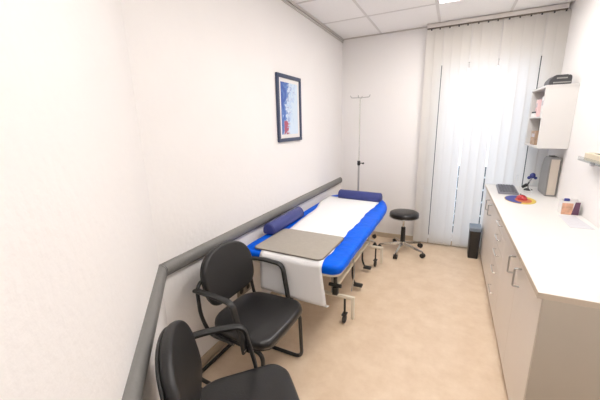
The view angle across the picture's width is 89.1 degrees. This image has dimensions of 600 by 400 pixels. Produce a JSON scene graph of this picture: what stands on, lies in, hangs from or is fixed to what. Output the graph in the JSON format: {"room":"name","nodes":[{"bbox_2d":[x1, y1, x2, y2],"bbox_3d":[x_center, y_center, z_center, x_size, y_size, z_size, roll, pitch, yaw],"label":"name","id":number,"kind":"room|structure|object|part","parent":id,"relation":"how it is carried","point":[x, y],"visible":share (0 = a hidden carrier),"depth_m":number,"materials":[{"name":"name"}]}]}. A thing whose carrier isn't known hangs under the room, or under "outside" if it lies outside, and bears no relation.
{"room":"examination room","nodes":[
{"label":"examination room","id":0,"kind":"room"},
{"bbox_2d":[0,0,167,399],"bbox_3d":[-0.376,0.206,0.166,0.140,2.596,2.806,-6,14,-17],"label":"wall","id":1,"kind":"structure","parent":0,"point":[79,263],"depth_m":0.62,"materials":[{"name":"white paint"}]},
{"bbox_2d":[122,264,167,399],"bbox_3d":[-0.311,0.657,0.403,0.038,0.077,2.606,-6,14,-17],"label":"guard rail","id":2,"kind":"object","parent":1,"relation":"attached to","point":[134,387],"visible":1,"depth_m":1.02,"materials":[{"name":"grey"}]},
{"bbox_2d":[121,0,342,356],"bbox_3d":[-0.137,-0.455,2.844,0.140,2.596,3.139,5,15,26],"label":"wall","id":3,"kind":"structure","parent":0,"point":[203,71],"depth_m":1.94,"materials":[{"name":"white paint"}]},
{"bbox_2d":[201,292,277,365],"bbox_3d":[-0.060,0.744,3.057,0.014,0.062,2.959,5,15,26],"label":"baseboard","id":4,"kind":"structure","parent":3,"relation":"attached to","point":[210,353],"depth_m":2.02,"materials":[{"name":"beige wood"}]},
{"bbox_2d":[237,283,250,297],"bbox_3d":[-0.419,0.669,2.300,0.012,0.084,0.164,5,15,26],"label":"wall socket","id":5,"kind":"object","parent":3,"relation":"attached to","point":[247,288],"visible":0.66,"depth_m":2.30,"materials":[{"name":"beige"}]},
{"bbox_2d":[162,177,341,275],"bbox_3d":[-0.082,0.053,2.850,0.038,0.076,2.881,5,15,26],"label":"guard rail","id":6,"kind":"object","parent":3,"relation":"attached to","point":[184,259],"visible":0.93,"depth_m":2.14,"materials":[{"name":"grey"}]},
{"bbox_2d":[275,72,301,141],"bbox_3d":[-0.090,-0.801,2.687,0.022,0.554,0.436,5,15,26],"label":"framed picture","id":7,"kind":"object","parent":3,"relation":"attached to","point":[288,88],"visible":1,"depth_m":2.66,"materials":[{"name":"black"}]},
{"bbox_2d":[280,81,297,134],"bbox_3d":[-0.090,-0.801,2.687,0.002,0.430,0.300,5,15,26],"label":"print","id":8,"kind":"object","parent":7,"relation":"attached to","point":[288,89],"depth_m":2.67},
{"bbox_2d":[282,0,343,42],"bbox_3d":[-0.115,-1.627,2.475,0.022,0.044,2.959,5,15,26],"label":"trim","id":9,"kind":"structure","parent":3,"relation":"attached to","point":[293,3],"depth_m":2.92,"materials":[{"name":"grey metal"}]},
{"bbox_2d":[202,235,507,399],"bbox_3d":[0.492,1.106,1.757,2.292,0.050,4.994,5,15,26],"label":"floor","id":10,"kind":"structure","parent":0,"point":[421,328],"depth_m":2.16,"materials":[{"name":"beige laminate"}]},
{"bbox_2d":[155,320,299,399],"bbox_3d":[-0.266,0.831,1.141,0.560,0.813,0.514,-5,14,-16],"label":"armchair","id":11,"kind":"object","parent":10,"relation":"on","point":[178,363],"visible":1,"depth_m":1.21,"materials":[{"name":"black"}]},
{"bbox_3d":[-0.403,0.605,1.045,0.104,0.321,0.410,-5,14,-16],"label":"backrest","id":12,"kind":"part","parent":11,"relation":"part of","materials":[{"name":"black plastic"}]},
{"bbox_3d":[-0.343,0.692,1.333,0.317,0.298,0.050,-5,14,-16],"label":"armrest","id":13,"kind":"part","parent":11,"relation":"part of","materials":[{"name":"black plastic"}]},
{"bbox_3d":[-0.203,0.828,1.160,0.429,0.063,0.443,-5,14,-16],"label":"seat","id":14,"kind":"part","parent":11,"relation":"part of","materials":[{"name":"black plastic"}]},
{"bbox_2d":[192,240,302,384],"bbox_3d":[-0.304,0.668,1.812,0.560,0.813,0.514,6,16,28],"label":"armchair","id":15,"kind":"object","parent":10,"relation":"on","point":[227,268],"visible":0.94,"depth_m":1.75,"materials":[{"name":"black leather"}]},
{"bbox_3d":[-0.424,0.630,1.597,0.317,0.298,0.050,6,16,28],"label":"armrest","id":16,"kind":"part","parent":15,"relation":"part of","materials":[{"name":"black plastic"}]},
{"bbox_3d":[-0.431,0.416,1.817,0.104,0.321,0.410,6,16,28],"label":"backrest","id":17,"kind":"part","parent":15,"relation":"part of","materials":[{"name":"black plastic"}]},
{"bbox_3d":[-0.314,0.881,1.872,0.527,0.371,0.461,6,16,28],"label":"sled frame","id":18,"kind":"part","parent":15,"relation":"part of","materials":[{"name":"black metal"}]},
{"bbox_3d":[-0.246,0.677,1.782,0.429,0.063,0.443,6,16,28],"label":"seat","id":19,"kind":"part","parent":15,"relation":"part of","materials":[{"name":"black plastic"}]},
{"bbox_3d":[-0.205,0.528,1.992,0.317,0.298,0.050,6,16,28],"label":"armrest","id":20,"kind":"part","parent":15,"relation":"part of","materials":[{"name":"black plastic"}]},
{"bbox_2d":[247,195,386,322],"bbox_3d":[0.330,0.478,2.832,0.731,0.667,1.878,5,15,26],"label":"couch","id":21,"kind":"object","parent":10,"relation":"on","point":[336,265],"visible":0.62,"depth_m":2.29,"materials":[{"name":"blue leather"}]},
{"bbox_2d":[263,207,303,234],"bbox_3d":[-0.125,0.162,2.555,0.104,0.089,0.535,5,15,26],"label":"bolster cushion","id":22,"kind":"object","parent":21,"relation":"on","point":[274,226],"visible":1,"depth_m":2.45,"materials":[{"name":"blue leather"}]},
{"bbox_3d":[0.323,0.188,2.761,0.731,0.069,1.878,5,15,26],"label":"mattress","id":23,"kind":"part","parent":21,"relation":"part of","materials":[{"name":"fabric"}]},
{"bbox_2d":[259,196,378,307],"bbox_3d":[0.248,0.316,2.707,0.633,0.303,1.696,5,15,26],"label":"paper","id":24,"kind":"object","parent":21,"relation":"on","point":[335,216],"visible":0.81,"depth_m":2.03,"materials":[{"name":"white paper"}]},
{"bbox_2d":[255,229,343,260],"bbox_3d":[0.004,0.298,2.147,0.514,0.008,0.440,6,15,27],"label":"mat","id":25,"kind":"object","parent":24,"relation":"on","point":[292,242],"visible":1,"depth_m":2.11,"materials":[{"name":"brown"}]},
{"bbox_2d":[338,189,382,201],"bbox_3d":[0.656,-0.054,3.352,0.480,0.092,0.119,7,16,31],"label":"bolster cushion","id":26,"kind":"object","parent":24,"relation":"on","point":[347,194],"visible":1,"depth_m":3.30,"materials":[{"name":"blue leather"}]},
{"bbox_3d":[0.248,0.552,2.132,0.090,0.240,0.040,5,15,26],"label":"clamp knob","id":27,"kind":"part","parent":21,"relation":"part of","materials":[{"name":"black plastic"}]},
{"bbox_3d":[0.332,0.540,2.846,0.380,0.030,1.000,5,15,26],"label":"rail","id":28,"kind":"part","parent":21,"relation":"part of","materials":[{"name":"beige paint"}]},
{"bbox_3d":[0.400,0.542,2.294,0.031,0.326,0.010,5,15,26],"label":"release rod","id":29,"kind":"part","parent":21,"relation":"part of","materials":[{"name":"black metal"}]},
{"bbox_2d":[350,95,376,245],"bbox_3d":[0.699,-0.329,3.705,0.568,1.802,0.536,5,15,26],"label":"stand","id":30,"kind":"object","parent":10,"relation":"on","point":[358,161],"visible":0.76,"depth_m":3.68,"materials":[{"name":"silver metal"}]},
{"bbox_2d":[377,209,425,258],"bbox_3d":[1.222,0.371,3.554,0.560,0.488,0.532,-12,17,-36],"label":"stool","id":31,"kind":"object","parent":10,"relation":"on","point":[403,215],"visible":0.99,"depth_m":3.51,"materials":[{"name":"black plastic"}]},
{"bbox_3d":[1.077,0.514,3.647,0.242,0.057,0.038,3,14,16],"label":"leg","id":32,"kind":"part","parent":31,"relation":"part of","materials":[{"name":"silver metal"}]},
{"bbox_3d":[1.133,0.550,3.496,0.038,0.057,0.242,8,17,33],"label":"leg","id":33,"kind":"part","parent":31,"relation":"part of","materials":[{"name":"silver metal"}]},
{"bbox_3d":[1.203,0.168,3.522,0.326,0.076,0.326,-12,17,-36],"label":"seat","id":34,"kind":"part","parent":31,"relation":"part of","materials":[{"name":"black leather"}]},
{"bbox_3d":[1.345,0.506,3.654,0.242,0.057,0.038,-6,15,-19],"label":"leg","id":35,"kind":"part","parent":31,"relation":"part of","materials":[{"name":"silver metal"}]},
{"bbox_3d":[1.299,0.545,3.500,0.038,0.057,0.242,-12,17,-36],"label":"leg","id":36,"kind":"part","parent":31,"relation":"part of","materials":[{"name":"silver metal"}]},
{"bbox_2d":[467,223,481,258],"bbox_3d":[1.947,0.459,3.415,0.114,0.350,0.194,5,15,26],"label":"waste bin","id":37,"kind":"object","parent":10,"relation":"on","point":[475,230],"visible":1,"depth_m":3.34,"materials":[{"name":"black plastic"}]},
{"bbox_2d":[479,191,497,289],"bbox_3d":[2.039,0.362,2.896,0.524,0.780,0.990,5,15,26],"label":"base cabinet","id":38,"kind":"object","parent":10,"relation":"on","point":[490,215],"visible":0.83,"depth_m":2.89,"materials":[{"name":"beige laminate"}]},
{"bbox_3d":[2.261,0.258,3.297,0.489,0.780,0.050,5,15,26],"label":"panel","id":39,"kind":"part","parent":38,"relation":"part of","materials":[{"name":"beige laminate"}]},
{"bbox_3d":[1.935,0.275,3.167,0.018,0.730,0.466,5,15,26],"label":"door","id":40,"kind":"part","parent":38,"relation":"part of","materials":[{"name":"beige laminate"}]},
{"bbox_2d":[487,215,505,321],"bbox_3d":[1.719,0.527,2.255,0.515,0.780,0.476,5,15,26],"label":"base cabinet","id":41,"kind":"object","parent":10,"relation":"on","point":[500,233],"visible":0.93,"depth_m":2.31,"materials":[{"name":"beige laminate"}]},
{"bbox_3d":[1.525,0.751,2.411,0.018,0.185,0.472,5,15,26],"label":"drawer","id":42,"kind":"part","parent":41,"relation":"part of","materials":[{"name":"beige laminate"}]},
{"bbox_3d":[1.521,0.577,2.368,0.018,0.167,0.472,5,15,26],"label":"drawer","id":43,"kind":"part","parent":41,"relation":"part of","materials":[{"name":"beige laminate"}]},
{"bbox_3d":[1.517,0.427,2.332,0.018,0.137,0.472,5,15,26],"label":"drawer","id":44,"kind":"part","parent":41,"relation":"part of","materials":[{"name":"beige laminate"}]},
{"bbox_3d":[1.514,0.301,2.301,0.018,0.117,0.472,5,15,26],"label":"drawer","id":45,"kind":"part","parent":41,"relation":"part of","materials":[{"name":"beige laminate"}]},
{"bbox_3d":[1.511,0.188,2.273,0.018,0.109,0.472,5,15,26],"label":"drawer","id":46,"kind":"part","parent":41,"relation":"part of","materials":[{"name":"beige laminate"}]},
{"bbox_2d":[494,233,599,399],"bbox_3d":[1.397,0.687,1.630,0.524,0.780,0.961,5,15,26],"label":"base cabinet","id":47,"kind":"object","parent":10,"relation":"on","point":[549,350],"visible":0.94,"depth_m":1.27,"materials":[{"name":"beige laminate"}]},
{"bbox_3d":[1.309,0.593,1.932,0.018,0.730,0.468,5,15,26],"label":"door","id":48,"kind":"part","parent":47,"relation":"part of","materials":[{"name":"beige laminate"}]},
{"bbox_3d":[1.212,0.369,1.750,0.035,0.110,0.010,5,15,26],"label":"handle","id":49,"kind":"part","parent":47,"relation":"part of","materials":[{"name":"silver metal"}]},
{"bbox_3d":[1.137,0.407,1.603,0.035,0.110,0.010,5,15,26],"label":"handle","id":50,"kind":"part","parent":47,"relation":"part of","materials":[{"name":"silver metal"}]},
{"bbox_3d":[1.101,0.698,1.523,0.018,0.730,0.468,5,15,26],"label":"door","id":51,"kind":"part","parent":47,"relation":"part of","materials":[{"name":"beige laminate"}]},
{"bbox_2d":[485,184,599,308],"bbox_3d":[1.720,0.131,2.174,0.510,0.026,2.440,5,15,26],"label":"countertop","id":52,"kind":"structure","parent":47,"relation":"on","point":[560,262],"depth_m":1.63,"materials":[{"name":"beige laminate"}]},
{"bbox_2d":[496,184,518,194],"bbox_3d":[2.041,-0.108,3.010,0.160,0.026,0.410,6,16,29],"label":"keyboard","id":53,"kind":"object","parent":52,"relation":"on","point":[505,188],"visible":1,"depth_m":2.93,"materials":[{"name":"grey plastic"}]},
{"bbox_2d":[504,195,535,203],"bbox_3d":[1.907,-0.004,2.644,0.224,0.004,0.330,5,15,26],"label":"mouse pad","id":54,"kind":"object","parent":52,"relation":"on","point":[511,198],"visible":0.87,"depth_m":2.61,"materials":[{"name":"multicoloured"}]},
{"bbox_2d":[505,195,521,202],"bbox_3d":[1.871,-0.011,2.672,0.130,0.001,0.318,9,17,37],"label":"print","id":55,"kind":"object","parent":54,"relation":"on","point":[511,198],"depth_m":2.65,"materials":[{"name":"blue"}]},
{"bbox_2d":[516,194,527,200],"bbox_3d":[1.928,-0.029,2.650,0.080,0.040,0.124,3,14,16],"label":"computer mouse","id":56,"kind":"object","parent":54,"relation":"on","point":[519,197],"visible":1,"depth_m":2.62,"materials":[{"name":"red plastic"}]},
{"bbox_2d":[515,198,531,202],"bbox_3d":[1.916,0.001,2.618,0.120,0.001,0.200,5,15,26],"label":"print","id":57,"kind":"object","parent":54,"relation":"on","point":[529,200],"depth_m":2.58},
{"bbox_2d":[521,173,536,190],"bbox_3d":[2.233,-0.182,2.975,0.115,0.176,0.089,5,15,26],"label":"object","id":58,"kind":"object","parent":52,"relation":"on","point":[532,175],"visible":0.96,"depth_m":2.97,"materials":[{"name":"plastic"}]},
{"bbox_2d":[538,155,561,196],"bbox_3d":[2.293,-0.232,2.807,0.080,0.352,0.278,5,15,26],"label":"case","id":59,"kind":"object","parent":52,"relation":"on","point":[550,170],"visible":1,"depth_m":2.71,"materials":[{"name":"silver metal"}]},
{"bbox_3d":[2.234,-0.198,2.691,0.060,0.316,0.008,5,15,26],"label":"panel","id":60,"kind":"part","parent":59,"relation":"part of","materials":[{"name":"beige"}]},
{"bbox_2d":[557,199,580,215],"bbox_3d":[1.956,0.051,2.218,0.104,0.098,0.076,5,15,26],"label":"printed box","id":61,"kind":"object","parent":52,"relation":"on","point":[564,207],"visible":0.95,"depth_m":2.19,"materials":[{"name":"white"}]},
{"bbox_2d":[561,203,573,214],"bbox_3d":[1.923,0.063,2.195,0.062,0.082,0.001,5,15,26],"label":"print","id":62,"kind":"object","parent":61,"relation":"attached to","point":[566,208],"depth_m":2.19},
{"bbox_2d":[571,202,580,214],"bbox_3d":[1.966,0.063,2.173,0.042,0.092,0.001,5,15,26],"label":"print","id":63,"kind":"object","parent":61,"relation":"attached to","point":[575,206],"depth_m":2.17,"materials":[{"name":"purple paper"}]},
{"bbox_2d":[559,215,594,229],"bbox_3d":[1.838,0.144,2.050,0.122,0.002,0.310,5,15,24],"label":"leaflet","id":64,"kind":"object","parent":52,"relation":"on","point":[571,221],"visible":1,"depth_m":2.02,"materials":[{"name":"grey paper"}]},
{"bbox_3d":[1.205,0.794,1.213,0.489,0.780,0.018,5,15,26],"label":"panel","id":65,"kind":"part","parent":47,"relation":"part of","materials":[{"name":"beige laminate"}]},
{"bbox_2d":[292,0,573,38],"bbox_3d":[0.431,-1.365,1.153,2.292,0.053,4.994,5,15,26],"label":"ceiling","id":66,"kind":"structure","parent":0,"point":[346,18],"depth_m":2.87,"materials":[{"name":"tile"}]},
{"bbox_2d":[438,0,459,3],"bbox_3d":[1.356,-1.634,2.292,0.600,0.008,0.600,5,15,26],"label":"recessed light","id":67,"kind":"object","parent":66,"relation":"in","point":[439,1],"visible":1,"depth_m":2.63,"materials":[{"name":"white plastic"}]},
{"bbox_2d":[341,6,569,240],"bbox_3d":[1.571,-0.693,3.643,2.472,2.596,0.140,5,15,26],"label":"wall","id":68,"kind":"structure","parent":0,"point":[389,68],"depth_m":3.76,"materials":[{"name":"white paint"}]},
{"bbox_2d":[344,26,426,39],"bbox_3d":[1.505,-1.881,3.278,2.152,0.011,0.020,5,15,26],"label":"trim","id":69,"kind":"structure","parent":68,"relation":"attached to","point":[426,26],"depth_m":3.52,"materials":[{"name":"grey metal"}]},
{"bbox_2d":[372,231,467,247],"bbox_3d":[1.572,0.507,3.862,2.178,0.062,0.014,5,15,26],"label":"baseboard","id":70,"kind":"structure","parent":68,"relation":"attached to","point":[381,234],"depth_m":4.02,"materials":[{"name":"beige wood"}]},
{"bbox_2d":[428,56,541,236],"bbox_3d":[2.016,-0.501,3.478,0.950,2.000,0.060,5,15,26],"label":"window","id":71,"kind":"structure","parent":68,"relation":"in","point":[541,56],"depth_m":3.48,"materials":[{"name":"grey"}]},
{"bbox_2d":[413,3,571,247],"bbox_3d":[1.943,-0.630,3.293,1.221,2.458,0.044,5,15,26],"label":"vertical blind","id":72,"kind":"object","parent":71,"relation":"attached to","point":[523,35],"visible":0.72,"depth_m":3.23,"materials":[{"name":"white fabric"}]},
{"bbox_3d":[1.899,-1.806,3.013,1.185,0.038,0.044,5,15,26],"label":"head rail","id":73,"kind":"part","parent":72,"relation":"part of","materials":[{"name":"white metal"}]},
{"bbox_2d":[548,0,599,228],"bbox_3d":[1.508,-0.032,0.949,0.140,2.596,5.174,5,15,26],"label":"wall","id":74,"kind":"structure","parent":0,"point":[578,180],"depth_m":2.31,"materials":[{"name":"white paint"}]},
{"bbox_2d":[525,83,579,148],"bbox_3d":[2.243,-0.743,2.749,0.217,0.516,0.528,5,15,26],"label":"upper cabinet","id":75,"kind":"object","parent":74,"relation":"attached to","point":[554,126],"visible":1,"depth_m":2.54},
{"bbox_3d":[2.251,-0.500,2.808,0.213,0.016,0.484,5,15,26],"label":"panel","id":76,"kind":"part","parent":75,"relation":"part of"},
{"bbox_2d":[530,131,538,144],"bbox_3d":[2.215,-0.582,2.846,0.071,0.125,0.160,5,15,25],"label":"carton","id":77,"kind":"object","parent":75,"relation":"on","point":[534,134],"visible":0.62,"depth_m":2.81,"materials":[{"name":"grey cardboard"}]},
{"bbox_3d":[2.356,-0.791,2.969,0.213,0.500,0.018,5,15,26],"label":"panel","id":78,"kind":"part","parent":75,"relation":"part of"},
{"bbox_2d":[535,100,541,116],"bbox_3d":[2.233,-0.855,2.840,0.051,0.150,0.090,6,16,28],"label":"carton","id":79,"kind":"object","parent":75,"relation":"on","point":[538,103],"visible":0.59,"depth_m":2.81,"materials":[{"name":"pink cardboard"}]},
{"bbox_2d":[540,97,543,115],"bbox_3d":[2.190,-0.828,2.692,0.081,0.170,0.100,5,15,25],"label":"carton","id":80,"kind":"object","parent":75,"relation":"on","point":[542,97],"visible":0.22,"depth_m":2.72,"materials":[{"name":"white"}]},
{"bbox_3d":[2.237,-0.986,2.690,0.217,0.016,0.528,5,15,26],"label":"panel","id":81,"kind":"part","parent":75,"relation":"part of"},
{"bbox_2d":[544,74,572,85],"bbox_3d":[2.151,-0.997,2.545,0.148,0.079,0.174,5,15,26],"label":"printer","id":82,"kind":"object","parent":75,"relation":"on","point":[565,78],"visible":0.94,"depth_m":2.48,"materials":[{"name":"grey plastic"}]},
{"bbox_3d":[1.870,-0.221,1.906,0.069,0.060,0.520,5,15,26],"label":"wall shelf","id":83,"kind":"object","parent":74,"relation":"attached to","visible":0},
{"bbox_2d":[584,153,599,163],"bbox_3d":[1.867,-0.253,1.887,0.060,0.051,0.360,5,15,26],"label":"glove box","id":84,"kind":"object","parent":83,"relation":"on","point":[591,157],"visible":1,"depth_m":1.94,"materials":[{"name":"beige cardboard"}]},
{"bbox_3d":[2.206,0.533,4.326,3.500,0.160,1.060,5,15,26],"label":"balcony slab","id":85,"kind":"object","parent":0,"visible":0},
{"bbox_2d":[452,166,485,231],"bbox_3d":[2.164,0.041,3.983,2.800,0.960,0.065,5,15,26],"label":"balcony railing","id":86,"kind":"object","parent":85,"relation":"on","point":[459,166],"visible":0.02,"depth_m":3.93,"materials":[{"name":"grey metal"}]},
{"bbox_3d":[2.079,0.030,4.038,0.044,0.960,0.040,5,15,26],"label":"post","id":87,"kind":"part","parent":86,"relation":"part of","materials":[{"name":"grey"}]},
{"bbox_3d":[2.329,0.053,3.917,0.044,0.960,0.040,5,15,26],"label":"post","id":88,"kind":"part","parent":86,"relation":"part of","materials":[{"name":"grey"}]}
]}

